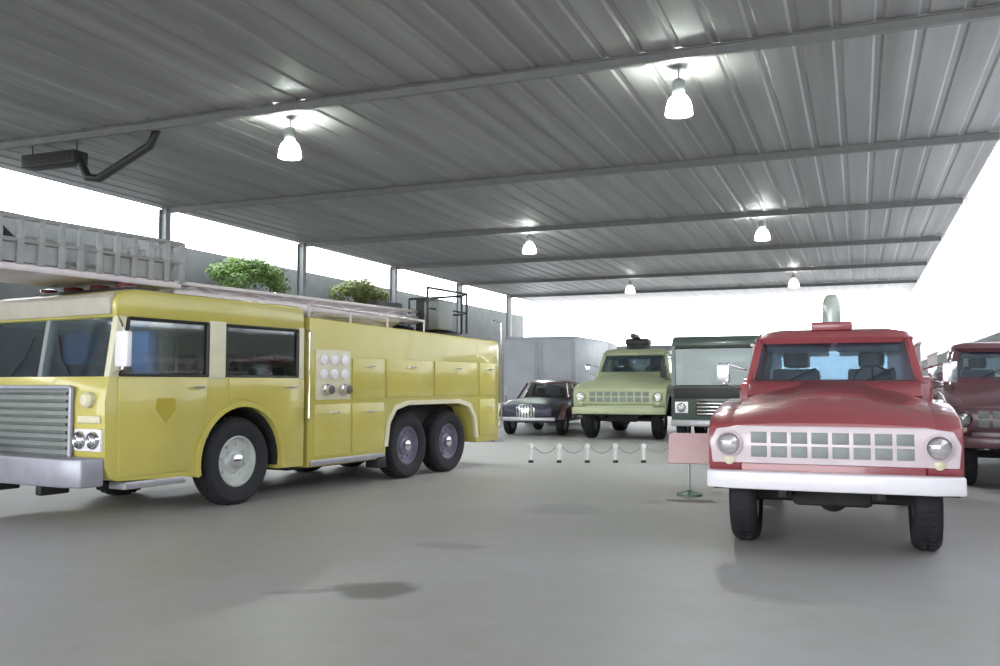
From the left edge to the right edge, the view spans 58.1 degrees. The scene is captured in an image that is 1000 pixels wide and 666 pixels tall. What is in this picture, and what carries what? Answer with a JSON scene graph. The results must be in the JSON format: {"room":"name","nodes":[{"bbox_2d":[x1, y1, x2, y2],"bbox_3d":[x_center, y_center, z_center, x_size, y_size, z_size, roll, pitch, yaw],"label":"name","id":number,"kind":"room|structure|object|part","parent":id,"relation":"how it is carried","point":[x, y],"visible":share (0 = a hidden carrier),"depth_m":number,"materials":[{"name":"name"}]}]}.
{"room":"fire truck museum","nodes":[
{"label":"fire truck museum","id":0,"kind":"room"},
{"bbox_2d":[0,210,522,402],"bbox_3d":[-14.039,-0.065,36.861,0.300,7.300,86.000,-1,-3,22],"label":"wall","id":1,"kind":"structure","parent":0,"point":[481,325],"depth_m":41.34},
{"bbox_2d":[0,0,999,306],"bbox_3d":[1.478,-4.882,30.950,27.900,0.250,86.000,-1,-3,22],"label":"ceiling","id":2,"kind":"structure","parent":0,"point":[66,65],"depth_m":22.26,"materials":[{"name":"grey metal"}]},
{"bbox_2d":[21,130,160,181],"bbox_3d":[-10.779,-4.568,23.722,4.547,1.256,0.540,-1,-3,22],"label":"heater","id":3,"kind":"object","parent":2,"relation":"hanging from","point":[71,157],"visible":0.96,"depth_m":23.74,"materials":[{"name":"black metal"}]},
{"bbox_2d":[278,116,300,159],"bbox_3d":[-5.117,-4.767,21.929,0.550,1.000,0.550,-1,-3,22],"label":"lamp","id":4,"kind":"object","parent":2,"relation":"hanging from","point":[289,149],"visible":1,"depth_m":21.81,"materials":[{"name":"white glass"}]},
{"bbox_3d":[-5.117,-5.126,21.950,0.160,0.280,0.160,-1,-3,22],"label":"rod","id":5,"kind":"part","parent":4,"relation":"part of","materials":[{"name":"grey paint"}]},
{"bbox_2d":[523,232,535,253],"bbox_3d":[1.243,-3.863,37.885,0.550,1.000,0.550,-1,-3,22],"label":"lamp","id":6,"kind":"object","parent":2,"relation":"hanging from","point":[529,248],"visible":0.96,"depth_m":37.76,"materials":[{"name":"white glass"}]},
{"bbox_2d":[626,278,634,293],"bbox_3d":[7.898,-2.917,54.582,0.550,1.000,0.550,-1,-3,22],"label":"lamp","id":7,"kind":"object","parent":2,"relation":"hanging from","point":[630,289],"visible":0.88,"depth_m":54.44,"materials":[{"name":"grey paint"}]},
{"bbox_2d":[665,65,692,118],"bbox_3d":[3.663,-4.965,18.441,0.550,1.000,0.550,-1,-3,22],"label":"lamp","id":8,"kind":"object","parent":2,"relation":"hanging from","point":[679,106],"visible":1,"depth_m":18.32,"materials":[{"name":"white glass"}]},
{"bbox_3d":[3.663,-5.324,18.461,0.160,0.280,0.160,-1,-3,22],"label":"rod","id":9,"kind":"part","parent":8,"relation":"part of","materials":[{"name":"grey paint"}]},
{"bbox_2d":[755,217,769,240],"bbox_3d":[10.023,-4.061,34.396,0.550,1.000,0.550,-1,-3,22],"label":"lamp","id":10,"kind":"object","parent":2,"relation":"hanging from","point":[762,234],"visible":0.92,"depth_m":34.27,"materials":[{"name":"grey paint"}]},
{"bbox_2d":[789,271,798,286],"bbox_3d":[16.678,-3.114,51.094,0.550,1.000,0.550,-1,-3,22],"label":"lamp","id":11,"kind":"object","parent":2,"relation":"hanging from","point":[793,283],"visible":0.88,"depth_m":50.95,"materials":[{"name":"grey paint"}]},
{"bbox_2d":[0,403,999,665],"bbox_3d":[-3.278,3.254,29.150,36.050,0.200,100.000,-1,-3,22],"label":"floor","id":12,"kind":"structure","parent":0,"point":[498,557],"depth_m":7.21,"materials":[{"name":"concrete"}]},
{"bbox_2d":[157,208,170,373],"bbox_3d":[-12.361,-0.605,32.989,0.440,7.940,0.400,-1,-3,22],"label":"column","id":13,"kind":"structure","parent":12,"relation":"on","point":[164,229],"depth_m":32.97,"materials":[{"name":"grey metal"}]},
{"bbox_2d":[160,131,999,213],"bbox_3d":[0.183,-4.791,28.227,27.300,0.200,0.140,-1,-3,22],"label":"beam","id":14,"kind":"structure","parent":13,"relation":"on","point":[990,136],"depth_m":26.89,"materials":[{"name":"grey metal"}]},
{"bbox_2d":[205,253,291,293],"bbox_3d":[-11.049,0.126,40.331,2.101,7.328,5.213,-1,-3,22],"label":"tree","id":15,"kind":"object","parent":12,"relation":"on","point":[265,273],"visible":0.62,"depth_m":39.69,"materials":[{"name":"green plant"}]},
{"bbox_2d":[0,211,503,504],"bbox_3d":[-3.372,0.598,13.454,3.110,3.352,9.854,-2,-4,30],"label":"truck","id":16,"kind":"object","parent":12,"relation":"on","point":[257,382],"visible":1,"depth_m":10.88,"materials":[{"name":"yellow paint"}]},
{"bbox_2d":[0,385,74,455],"bbox_3d":[-5.257,1.013,10.103,1.442,0.856,0.266,-1,-3,22],"label":"grille","id":17,"kind":"object","parent":16,"relation":"attached to","point":[36,420],"depth_m":10.03,"materials":[{"name":"metal"}]},
{"bbox_3d":[-5.186,0.172,10.274,0.070,0.680,0.140,-2,-4,30],"label":"windshield post","id":18,"kind":"part","parent":16,"relation":"part of","materials":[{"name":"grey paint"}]},
{"bbox_2d":[80,392,94,407],"bbox_3d":[-4.414,0.715,9.617,0.170,0.170,0.110,-2,-4,30],"label":"warning lamp","id":19,"kind":"object","parent":16,"relation":"attached to","point":[87,399],"depth_m":9.58,"materials":[{"name":"beige paint"}]},
{"bbox_3d":[-4.396,1.146,9.623,0.440,0.240,0.050,-2,-4,30],"label":"headlamp panel","id":20,"kind":"part","parent":16,"relation":"part of","materials":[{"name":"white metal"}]},
{"bbox_2d":[0,211,184,290],"bbox_3d":[-5.141,-0.922,10.414,1.635,0.660,2.791,-1,-3,22],"label":"ladder","id":21,"kind":"object","parent":16,"relation":"on","point":[24,260],"depth_m":10.27,"materials":[{"name":"grey metal"}]},
{"bbox_2d":[113,314,131,373],"bbox_3d":[-4.006,0.112,9.554,0.317,0.646,0.182,-1,-3,22],"label":"mirror","id":22,"kind":"object","parent":16,"relation":"on","point":[122,339],"depth_m":9.47,"materials":[{"name":"white plastic"}]},
{"bbox_3d":[-4.408,0.166,10.527,0.520,0.820,0.600,-2,-4,30],"label":"seat","id":23,"kind":"part","parent":16,"relation":"part of","materials":[{"name":"blue plastic"}]},
{"bbox_3d":[-3.796,1.042,10.169,0.018,1.070,1.230,-2,-4,30],"label":"door","id":24,"kind":"part","parent":16,"relation":"part of","materials":[{"name":"yellow paint"}]},
{"bbox_3d":[-3.021,1.119,11.526,0.018,1.070,1.220,-2,-4,30],"label":"door","id":25,"kind":"part","parent":16,"relation":"part of","materials":[{"name":"yellow paint"}]},
{"bbox_3d":[-2.608,0.574,12.244,0.076,1.265,0.032,-2,-4,30],"label":"grab rail","id":26,"kind":"part","parent":16,"relation":"part of","materials":[{"name":"silver metal"}]},
{"bbox_3d":[-3.251,1.821,13.578,1.700,0.300,1.700,-2,-4,30],"label":"fuel tank","id":27,"kind":"part","parent":16,"relation":"part of","materials":[{"name":"black metal"}]},
{"bbox_3d":[-2.358,1.359,12.679,0.016,0.720,0.780,-2,-4,30],"label":"compartment door","id":28,"kind":"part","parent":16,"relation":"part of","materials":[{"name":"yellow paint"}]},
{"bbox_3d":[-2.356,0.591,12.721,0.020,0.700,0.740,-2,-4,30],"label":"pump panel","id":29,"kind":"part","parent":16,"relation":"part of","materials":[{"name":"beige paint"}]},
{"bbox_3d":[-2.174,1.816,12.963,0.030,0.080,1.660,-2,-4,30],"label":"rub rail","id":30,"kind":"part","parent":16,"relation":"part of","materials":[{"name":"metal"}]},
{"bbox_3d":[-1.956,-0.216,13.703,0.044,0.262,2.832,-2,-4,30],"label":"bed rail","id":31,"kind":"part","parent":16,"relation":"part of","materials":[{"name":"metal"}]},
{"bbox_3d":[-1.957,1.399,13.381,0.016,0.720,0.760,-2,-4,30],"label":"compartment door","id":32,"kind":"part","parent":16,"relation":"part of","materials":[{"name":"yellow paint"}]},
{"bbox_3d":[-1.957,0.680,13.422,0.016,0.600,0.760,-2,-4,30],"label":"compartment door","id":33,"kind":"part","parent":16,"relation":"part of","materials":[{"name":"yellow paint"}]},
{"bbox_3d":[-1.427,0.723,14.351,0.016,0.580,1.260,-2,-4,30],"label":"compartment door","id":34,"kind":"part","parent":16,"relation":"part of","materials":[{"name":"yellow paint"}]},
{"bbox_3d":[-1.074,-0.360,16.555,0.925,0.752,2.251,1,-3,-14],"label":"turntable rail","id":35,"kind":"part","parent":16,"relation":"part of","materials":[{"name":"black metal"}]},
{"bbox_3d":[-0.748,0.790,15.539,0.016,0.580,1.360,-2,-4,30],"label":"compartment door","id":36,"kind":"part","parent":16,"relation":"part of","materials":[{"name":"yellow paint"}]},
{"bbox_3d":[-0.218,0.843,16.467,0.016,0.580,0.620,-2,-4,30],"label":"compartment door","id":37,"kind":"part","parent":16,"relation":"part of","materials":[{"name":"yellow paint"}]},
{"bbox_3d":[-0.218,1.532,16.427,0.016,0.640,0.620,-2,-4,30],"label":"compartment door","id":38,"kind":"part","parent":16,"relation":"part of","materials":[{"name":"yellow paint"}]},
{"bbox_3d":[-0.038,0.755,16.711,0.089,2.015,0.227,-2,-4,30],"label":"grab rail","id":39,"kind":"part","parent":16,"relation":"part of","materials":[{"name":"silver metal"}]},
{"bbox_2d":[296,243,306,295],"bbox_3d":[-9.107,-0.142,41.152,0.440,7.940,0.400,-1,-3,22],"label":"column","id":40,"kind":"structure","parent":12,"relation":"on","point":[301,251],"depth_m":41.28,"materials":[{"name":"grey metal"}]},
{"bbox_2d":[299,197,962,246],"bbox_3d":[3.437,-4.328,36.390,27.300,0.200,0.140,-1,-3,22],"label":"beam","id":41,"kind":"structure","parent":40,"relation":"on","point":[948,201],"depth_m":35.30,"materials":[{"name":"grey metal"}]},
{"bbox_2d":[326,276,389,303],"bbox_3d":[-7.623,0.602,49.119,2.100,7.378,5.637,-1,-3,22],"label":"tree","id":42,"kind":"object","parent":12,"relation":"on","point":[363,291],"visible":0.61,"depth_m":48.60,"materials":[{"name":"green plant"}]},
{"bbox_2d":[390,266,397,302],"bbox_3d":[-5.853,0.321,49.316,0.440,7.940,0.400,-1,-3,22],"label":"column","id":43,"kind":"structure","parent":12,"relation":"on","point":[393,273],"depth_m":49.46,"materials":[{"name":"grey metal"}]},
{"bbox_2d":[391,236,940,269],"bbox_3d":[6.690,-3.866,44.553,27.300,0.200,0.140,-1,-3,22],"label":"beam","id":44,"kind":"structure","parent":43,"relation":"on","point":[932,238],"depth_m":43.70,"materials":[{"name":"grey metal"}]},
{"bbox_2d":[456,283,462,336],"bbox_3d":[-2.599,0.783,57.479,0.440,7.940,0.400,-1,-3,22],"label":"column","id":45,"kind":"structure","parent":12,"relation":"on","point":[458,288],"depth_m":57.59,"materials":[{"name":"grey metal"}]},
{"bbox_2d":[457,261,926,285],"bbox_3d":[9.944,-3.403,52.716,27.300,0.200,0.140,-1,-3,22],"label":"beam","id":46,"kind":"structure","parent":45,"relation":"on","point":[923,263],"depth_m":51.98,"materials":[{"name":"grey metal"}]},
{"bbox_2d":[506,296,511,336],"bbox_3d":[0.654,1.246,65.642,0.440,7.940,0.400,-1,-3,22],"label":"column","id":47,"kind":"structure","parent":12,"relation":"on","point":[508,300],"depth_m":65.76,"materials":[{"name":"grey metal"}]},
{"bbox_2d":[507,279,916,297],"bbox_3d":[13.198,-2.940,60.880,27.300,0.200,0.140,-1,-3,22],"label":"beam","id":48,"kind":"structure","parent":47,"relation":"on","point":[912,280],"depth_m":60.24,"materials":[{"name":"grey metal"}]},
{"bbox_2d":[528,443,533,462],"bbox_3d":[0.591,2.292,17.206,0.100,0.370,0.100,-1,-3,22],"label":"barrier post","id":49,"kind":"object","parent":12,"relation":"on","point":[530,446],"visible":1,"depth_m":17.18,"materials":[{"name":"white metal"}]},
{"bbox_2d":[534,446,555,453],"bbox_3d":[0.861,2.239,17.209,0.433,0.138,0.024,0,-3,0],"label":"chain","id":50,"kind":"object","parent":49,"relation":"hanging from","point":[555,446],"visible":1,"depth_m":17.20,"materials":[{"name":"grey metal"}]},
{"bbox_2d":[498,380,582,434],"bbox_3d":[1.558,2.290,28.171,2.024,1.641,5.104,-1,-3,20],"label":"car","id":51,"kind":"object","parent":12,"relation":"on","point":[544,401],"visible":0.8,"depth_m":26.39,"materials":[{"name":"blue paint"}]},
{"bbox_2d":[516,404,534,416],"bbox_3d":[0.740,2.264,25.885,0.569,0.440,0.099,-1,-3,20],"label":"grille","id":52,"kind":"object","parent":51,"relation":"attached to","point":[522,410],"depth_m":25.84,"materials":[{"name":"silver metal"}]},
{"bbox_3d":[1.243,1.989,28.418,0.572,0.528,0.660,-1,-3,20],"label":"seat","id":53,"kind":"part","parent":51,"relation":"part of","materials":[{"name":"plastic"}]},
{"bbox_3d":[1.947,1.975,28.166,0.572,0.528,0.660,-1,-3,20],"label":"seat","id":54,"kind":"part","parent":51,"relation":"part of","materials":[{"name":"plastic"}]},
{"bbox_3d":[2.409,2.339,27.787,0.033,0.550,1.067,-1,-3,20],"label":"door","id":55,"kind":"part","parent":51,"relation":"part of","materials":[{"name":"paint"}]},
{"bbox_2d":[556,443,561,462],"bbox_3d":[1.130,2.292,17.207,0.100,0.370,0.100,-1,-3,22],"label":"barrier post","id":56,"kind":"object","parent":12,"relation":"on","point":[558,446],"visible":1,"depth_m":17.18,"materials":[{"name":"white metal"}]},
{"bbox_2d":[562,447,583,453],"bbox_3d":[1.399,2.239,17.210,0.433,0.138,0.024,0,-3,0],"label":"chain","id":57,"kind":"object","parent":56,"relation":"hanging from","point":[562,447],"visible":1,"depth_m":17.20,"materials":[{"name":"grey metal"}]},
{"bbox_2d":[504,336,616,402],"bbox_3d":[2.507,1.885,34.918,3.260,3.212,6.205,-1,-3,22],"label":"van","id":58,"kind":"object","parent":12,"relation":"on","point":[526,359],"visible":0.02,"depth_m":32.28,"materials":[{"name":"grey paint"}]},
{"bbox_3d":[0.800,1.532,32.347,1.200,2.360,0.045,-1,-3,22],"label":"door","id":59,"kind":"part","parent":58,"relation":"part of","materials":[{"name":"grey paint"}]},
{"bbox_3d":[1.970,1.506,31.882,1.200,2.360,0.045,-1,-3,22],"label":"door","id":60,"kind":"part","parent":58,"relation":"part of","materials":[{"name":"grey paint"}]},
{"bbox_2d":[585,443,589,462],"bbox_3d":[1.669,2.292,17.208,0.100,0.370,0.100,-1,-3,22],"label":"barrier post","id":61,"kind":"object","parent":12,"relation":"on","point":[587,446],"visible":1,"depth_m":17.18,"materials":[{"name":"white metal"}]},
{"bbox_2d":[613,443,617,462],"bbox_3d":[2.207,2.292,17.209,0.100,0.370,0.100,-1,-3,22],"label":"barrier post","id":62,"kind":"object","parent":12,"relation":"on","point":[615,446],"visible":1,"depth_m":17.18,"materials":[{"name":"white metal"}]},
{"bbox_2d":[618,447,640,453],"bbox_3d":[2.476,2.239,17.212,0.433,0.138,0.024,0,-3,0],"label":"chain","id":63,"kind":"object","parent":62,"relation":"attached to","point":[618,447],"visible":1,"depth_m":17.20,"materials":[{"name":"grey metal"}]},
{"bbox_2d":[572,333,671,438],"bbox_3d":[4.345,1.573,27.479,2.854,2.995,7.250,-1,-3,20],"label":"truck","id":64,"kind":"object","parent":12,"relation":"on","point":[621,393],"visible":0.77,"depth_m":24.67,"materials":[{"name":"green paint"}]},
{"bbox_2d":[585,364,596,375],"bbox_3d":[2.719,1.096,26.653,0.360,0.366,0.236,-1,-3,22],"label":"mirror","id":65,"kind":"object","parent":64,"relation":"attached to","point":[587,366],"depth_m":26.58,"materials":[{"name":"silver metal"}]},
{"bbox_2d":[574,389,664,404],"bbox_3d":[3.211,1.723,24.298,2.506,0.406,0.046,-1,-3,20],"label":"grille","id":66,"kind":"object","parent":64,"relation":"attached to","point":[581,396],"depth_m":24.27,"materials":[{"name":"green metal"}]},
{"bbox_3d":[3.661,1.175,27.037,0.603,0.789,0.696,-1,-3,20],"label":"seat","id":67,"kind":"part","parent":64,"relation":"part of","materials":[{"name":"plastic"}]},
{"bbox_2d":[582,372,667,389],"bbox_3d":[3.541,1.526,25.233,2.042,0.905,1.926,-1,-3,20],"label":"hood","id":68,"kind":"object","parent":64,"relation":"attached to","point":[604,380],"depth_m":24.80,"materials":[{"name":"green paint"}]},
{"bbox_3d":[4.335,2.300,27.410,1.044,0.580,6.496,-1,-3,20],"label":"chassis frame","id":69,"kind":"part","parent":64,"relation":"part of","materials":[{"name":"black metal"}]},
{"bbox_2d":[625,333,650,349],"bbox_3d":[4.079,0.268,26.809,0.789,0.464,1.264,-1,-3,20],"label":"monitor","id":70,"kind":"object","parent":64,"relation":"on","point":[636,343],"depth_m":26.72,"materials":[{"name":"black metal"}]},
{"bbox_3d":[4.315,0.989,27.430,1.995,0.650,0.070,-1,-3,20],"label":"panel","id":71,"kind":"part","parent":64,"relation":"part of","materials":[{"name":"clear glass"}]},
{"bbox_3d":[4.578,1.157,26.709,0.603,0.789,0.696,-1,-3,20],"label":"seat","id":72,"kind":"part","parent":64,"relation":"part of","materials":[{"name":"plastic"}]},
{"bbox_2d":[641,443,645,462],"bbox_3d":[2.745,2.292,17.210,0.100,0.370,0.100,-1,-3,22],"label":"barrier post","id":73,"kind":"object","parent":12,"relation":"on","point":[643,445],"visible":1,"depth_m":17.18,"materials":[{"name":"white metal"}]},
{"bbox_2d":[668,433,708,496],"bbox_3d":[2.550,1.773,12.142,0.540,0.833,0.340,-1,-3,17],"label":"sign stand","id":74,"kind":"object","parent":12,"relation":"on","point":[684,448],"visible":0.94,"depth_m":12.13,"materials":[{"name":"metal"}]},
{"bbox_3d":[2.550,1.905,12.135,0.034,0.430,0.036,-1,-3,17],"label":"post","id":75,"kind":"part","parent":74,"relation":"part of","materials":[{"name":"metal"}]},
{"bbox_2d":[660,335,758,432],"bbox_3d":[6.208,1.518,24.478,2.660,2.762,5.405,-1,-3,22],"label":"van","id":76,"kind":"object","parent":12,"relation":"on","point":[696,393],"visible":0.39,"depth_m":22.45,"materials":[{"name":"green paint"}]},
{"bbox_2d":[660,366,670,379],"bbox_3d":[4.174,1.006,22.605,0.284,0.370,0.092,-1,-3,22],"label":"mirror","id":77,"kind":"object","parent":76,"relation":"attached to","point":[663,369],"depth_m":22.58,"materials":[{"name":"black metal"}]},
{"bbox_3d":[4.509,1.847,22.350,0.320,0.280,0.035,-1,-3,22],"label":"headlamp panel","id":78,"kind":"part","parent":76,"relation":"part of","materials":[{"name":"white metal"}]},
{"bbox_3d":[5.103,1.137,23.073,0.520,0.780,0.600,-1,-3,22],"label":"seat","id":79,"kind":"part","parent":76,"relation":"part of","materials":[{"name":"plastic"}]},
{"bbox_2d":[696,401,724,415],"bbox_3d":[5.248,1.850,22.045,0.900,0.360,0.045,-1,-3,22],"label":"grille","id":80,"kind":"object","parent":76,"relation":"attached to","point":[703,408],"depth_m":22.10,"materials":[{"name":"silver metal"}]},
{"bbox_3d":[6.032,1.116,22.704,0.520,0.780,0.600,-1,-3,22],"label":"seat","id":81,"kind":"part","parent":76,"relation":"part of","materials":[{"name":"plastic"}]},
{"bbox_2d":[707,295,966,550],"bbox_3d":[3.912,0.859,10.526,2.362,2.498,6.000,-1,-3,21],"label":"truck","id":82,"kind":"object","parent":12,"relation":"on","point":[863,438],"visible":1,"depth_m":8.16,"materials":[{"name":"red paint"}]},
{"bbox_2d":[724,456,734,463],"bbox_3d":[2.087,1.144,8.189,0.096,0.094,0.043,-1,-3,21],"label":"lamp","id":83,"kind":"object","parent":82,"relation":"attached to","point":[727,459],"depth_m":8.18,"materials":[{"name":"yellow glass"}]},
{"bbox_2d":[717,363,746,388],"bbox_3d":[2.549,0.476,9.877,0.302,0.303,0.188,-1,-3,22],"label":"mirror","id":84,"kind":"object","parent":82,"relation":"attached to","point":[723,369],"depth_m":9.82,"materials":[{"name":"silver metal"}]},
{"bbox_3d":[3.337,0.540,10.174,0.499,0.653,0.576,-1,-3,21],"label":"seat","id":85,"kind":"part","parent":82,"relation":"part of","materials":[{"name":"plastic"}]},
{"bbox_2d":[732,381,935,429],"bbox_3d":[3.199,0.831,8.685,1.690,0.749,1.594,-1,-3,21],"label":"hood","id":86,"kind":"object","parent":82,"relation":"attached to","point":[766,405],"depth_m":8.32,"materials":[{"name":"red metal"}]},
{"bbox_3d":[3.904,1.471,10.469,0.864,0.480,5.376,-1,-3,21],"label":"chassis frame","id":87,"kind":"part","parent":82,"relation":"part of","materials":[{"name":"black metal"}]},
{"bbox_3d":[3.886,0.385,10.485,1.651,0.538,0.058,-1,-3,21],"label":"panel","id":88,"kind":"part","parent":82,"relation":"part of","materials":[{"name":"glass"}]},
{"bbox_2d":[710,425,961,468],"bbox_3d":[2.905,0.994,7.918,2.074,0.336,0.038,-1,-3,21],"label":"grille","id":89,"kind":"object","parent":82,"relation":"attached to","point":[782,446],"depth_m":7.88,"materials":[{"name":"white metal"}]},
{"bbox_3d":[4.088,0.524,9.883,0.499,0.653,0.576,-1,-3,21],"label":"seat","id":90,"kind":"part","parent":82,"relation":"part of","materials":[{"name":"plastic"}]},
{"bbox_2d":[933,461,945,470],"bbox_3d":[3.698,1.109,7.565,0.096,0.094,0.043,-1,-3,21],"label":"lamp","id":91,"kind":"object","parent":82,"relation":"attached to","point":[937,465],"depth_m":7.55,"materials":[{"name":"beige paint"}]},
{"bbox_2d":[923,361,957,389],"bbox_3d":[4.468,0.434,9.134,0.304,0.303,0.184,-1,-3,22],"label":"mirror","id":92,"kind":"object","parent":82,"relation":"attached to","point":[950,368],"depth_m":9.03,"materials":[{"name":"silver metal"}]},
{"bbox_2d":[926,342,999,484],"bbox_3d":[8.561,1.279,15.299,2.460,2.202,6.250,-1,-3,22],"label":"truck","id":93,"kind":"object","parent":12,"relation":"on","point":[975,398],"visible":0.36,"depth_m":13.38,"materials":[{"name":"red paint"}]},
{"bbox_2d":[928,365,944,383],"bbox_3d":[7.135,0.680,14.648,0.316,0.316,0.193,-1,-3,22],"label":"mirror","id":94,"kind":"object","parent":93,"relation":"attached to","point":[932,372],"depth_m":14.59,"materials":[{"name":"silver metal"}]},
{"bbox_3d":[7.387,1.232,15.021,0.015,0.840,0.900,-1,-3,22],"label":"door","id":95,"kind":"part","parent":93,"relation":"part of","materials":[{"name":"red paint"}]},
{"bbox_3d":[8.534,0.585,15.269,1.720,0.560,0.060,-1,-3,22],"label":"panel","id":96,"kind":"part","parent":93,"relation":"part of","materials":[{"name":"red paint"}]},
{"bbox_2d":[952,378,999,407],"bbox_3d":[7.801,1.050,13.400,1.760,0.780,1.660,-1,-3,22],"label":"hood","id":97,"kind":"object","parent":93,"relation":"attached to","point":[970,392],"depth_m":13.47,"materials":[{"name":"red paint"}]},
{"bbox_2d":[954,407,999,431],"bbox_3d":[7.489,1.220,12.604,2.160,0.350,0.040,-1,-3,22],"label":"grille","id":98,"kind":"object","parent":93,"relation":"attached to","point":[982,419],"depth_m":12.84,"materials":[{"name":"red metal"}]},
{"bbox_3d":[7.958,0.747,14.950,0.520,0.680,0.600,-1,-3,22],"label":"seat","id":99,"kind":"part","parent":93,"relation":"part of","materials":[{"name":"fabric"}]},
{"bbox_3d":[-15.614,-1.067,24.826,0.440,7.940,0.400,-1,-3,22],"label":"column","id":100,"kind":"structure","parent":12,"relation":"on","visible":0},
{"bbox_2d":[0,4,999,150],"bbox_3d":[-3.071,-5.253,20.063,27.300,0.200,0.140,-1,-3,22],"label":"beam","id":101,"kind":"structure","parent":100,"relation":"on","point":[991,12],"depth_m":18.39,"materials":[{"name":"grey metal"}]},
{"bbox_2d":[616,345,886,375],"bbox_3d":[17.131,3.194,70.499,27.450,4.600,0.200,-1,-3,22],"label":"wall","id":102,"kind":"structure","parent":0,"point":[828,363],"depth_m":67.47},
{"bbox_2d":[920,332,999,375],"bbox_3d":[14.109,1.498,25.553,0.130,2.900,86.000,-1,-3,22],"label":"wall","id":103,"kind":"structure","parent":0,"point":[992,363],"depth_m":27.14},
{"bbox_2d":[910,140,999,360],"bbox_3d":[14.157,-2.486,25.954,0.050,5.100,86.360,-1,-3,22],"label":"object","id":104,"kind":"structure","parent":103,"relation":"in","point":[955,299],"depth_m":31.88,"materials":[{"name":"white"}]}
]}

